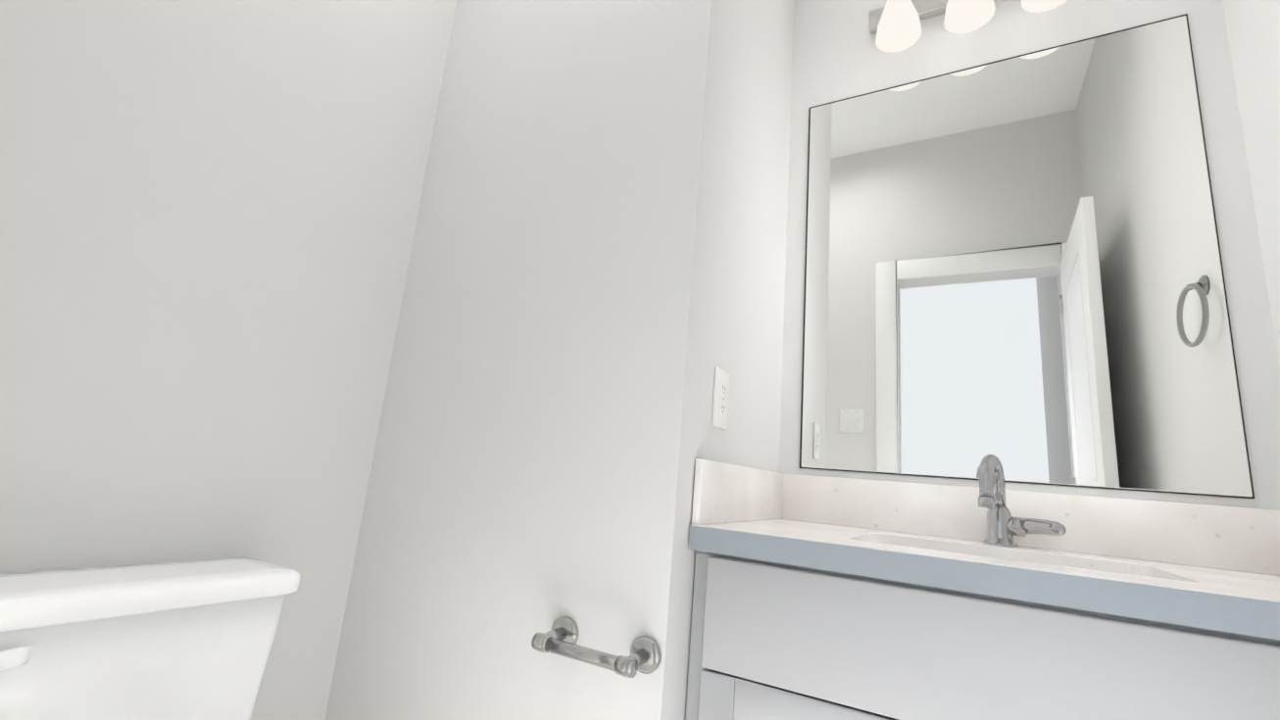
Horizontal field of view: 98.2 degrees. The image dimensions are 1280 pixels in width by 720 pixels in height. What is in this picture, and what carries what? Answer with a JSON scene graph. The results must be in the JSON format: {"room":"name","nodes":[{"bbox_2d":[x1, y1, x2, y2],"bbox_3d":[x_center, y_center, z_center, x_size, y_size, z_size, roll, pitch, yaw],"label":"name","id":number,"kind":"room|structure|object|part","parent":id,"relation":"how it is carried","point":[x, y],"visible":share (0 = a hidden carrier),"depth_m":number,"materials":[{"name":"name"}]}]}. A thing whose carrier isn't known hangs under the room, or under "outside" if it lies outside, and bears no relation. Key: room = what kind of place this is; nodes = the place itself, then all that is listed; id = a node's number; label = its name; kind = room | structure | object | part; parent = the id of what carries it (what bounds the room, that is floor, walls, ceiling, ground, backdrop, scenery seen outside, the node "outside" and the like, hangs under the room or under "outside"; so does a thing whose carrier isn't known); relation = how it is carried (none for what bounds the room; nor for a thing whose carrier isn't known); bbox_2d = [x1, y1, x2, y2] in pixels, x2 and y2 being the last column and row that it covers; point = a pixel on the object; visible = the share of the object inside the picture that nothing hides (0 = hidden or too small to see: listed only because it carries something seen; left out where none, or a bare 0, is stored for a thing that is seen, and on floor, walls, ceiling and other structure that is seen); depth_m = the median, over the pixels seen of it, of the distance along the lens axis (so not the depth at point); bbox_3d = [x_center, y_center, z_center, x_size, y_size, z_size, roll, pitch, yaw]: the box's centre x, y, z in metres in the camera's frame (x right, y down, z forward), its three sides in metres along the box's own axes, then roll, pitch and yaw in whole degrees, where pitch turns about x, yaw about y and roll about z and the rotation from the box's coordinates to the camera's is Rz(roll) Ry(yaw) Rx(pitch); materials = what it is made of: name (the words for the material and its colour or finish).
{"room":"bathroom","nodes":[
{"label":"bathroom","id":0,"kind":"room"},
{"bbox_2d":[0,0,456,719],"bbox_3d":[-0.894,-0.339,1.012,0.120,2.805,1.020,-2,-14,30],"label":"wall","id":1,"kind":"structure","parent":0,"point":[208,214],"depth_m":1.04,"materials":[{"name":"paint"}]},
{"bbox_2d":[324,0,794,719],"bbox_3d":[-0.122,-0.157,1.548,0.920,2.805,0.720,-2,-14,30],"label":"wall block","id":2,"kind":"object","parent":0,"point":[593,296],"visible":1,"depth_m":1.14,"materials":[{"name":"paint"}]},
{"bbox_2d":[531,615,661,678],"bbox_3d":[-0.078,0.461,0.887,0.214,0.054,0.076,-2,-14,30],"label":"paper holder","id":3,"kind":"object","parent":2,"relation":"attached to","point":[644,657],"visible":1,"depth_m":0.87,"materials":[{"name":"silver metal"}]},
{"bbox_2d":[711,366,730,430],"bbox_3d":[0.161,0.076,1.093,0.007,0.115,0.070,-2,-14,30],"label":"outlet","id":4,"kind":"object","parent":2,"relation":"attached to","point":[720,399],"visible":1,"depth_m":1.08,"materials":[{"name":"plastic"}]},
{"bbox_2d":[778,0,1279,510],"bbox_3d":[0.878,-0.118,1.311,1.049,2.805,0.127,-2,-14,30],"label":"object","id":5,"kind":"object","parent":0,"point":[1013,265],"depth_m":1.27,"materials":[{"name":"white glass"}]},
{"bbox_2d":[868,0,1067,52],"bbox_3d":[0.828,-0.927,1.399,0.480,0.170,0.144,-2,-14,30],"label":"sconce","id":6,"kind":"object","parent":5,"relation":"attached to","point":[894,25],"visible":0.98,"depth_m":1.41,"materials":[{"name":"white glass"}]},
{"bbox_2d":[1222,0,1279,369],"bbox_3d":[0.858,-0.324,0.350,0.120,2.805,1.620,-2,-14,30],"label":"wall","id":7,"kind":"structure","parent":0,"point":[1253,26],"depth_m":1.06,"materials":[{"name":"paint"}]},
{"bbox_3d":[-0.475,0.933,-0.193,1.969,0.100,3.520,-2,-14,30],"label":"floor","id":8,"kind":"structure","parent":0,"visible":0},
{"bbox_2d":[0,556,300,719],"bbox_3d":[-0.574,0.676,0.642,0.743,0.730,0.426,-2,-14,30],"label":"toilet","id":9,"kind":"object","parent":8,"relation":"on","point":[188,640],"visible":1,"depth_m":0.80,"materials":[{"name":"ceramic"}]},
{"bbox_3d":[-0.776,0.362,0.657,0.027,0.032,0.068,-2,-14,30],"label":"handle","id":10,"kind":"part","parent":9,"relation":"part of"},
{"bbox_3d":[-0.777,0.347,0.847,0.196,0.040,0.426,-2,-14,30],"label":"tank lid","id":11,"kind":"part","parent":9,"relation":"part of","materials":[{"name":"ceramic"}]},
{"bbox_2d":[686,454,1279,719],"bbox_3d":[0.589,0.666,0.881,0.923,1.049,0.542,-2,-14,30],"label":"bathroom vanity","id":12,"kind":"object","parent":8,"relation":"on","point":[823,598],"visible":1,"depth_m":0.82,"materials":[{"name":"paint"}]},
{"bbox_3d":[0.269,0.758,0.749,0.433,0.532,0.022,-2,-14,30],"label":"door","id":13,"kind":"part","parent":12,"relation":"part of","materials":[{"name":"paint"}]},
{"bbox_3d":[0.497,0.318,0.740,0.921,0.008,0.004,-2,-14,30],"label":"frame","id":14,"kind":"part","parent":12,"relation":"part of","materials":[{"name":"white wood"}]},
{"bbox_3d":[0.488,0.406,0.713,0.869,0.172,0.020,-2,-14,30],"label":"drawer","id":15,"kind":"part","parent":12,"relation":"part of","materials":[{"name":"paint"}]},
{"bbox_2d":[977,454,1066,547],"bbox_3d":[0.746,0.279,1.093,0.142,0.179,0.144,-2,-14,30],"label":"faucet","id":16,"kind":"object","parent":12,"relation":"on","point":[1002,527],"depth_m":1.10,"materials":[{"name":"silver metal"}]}
]}

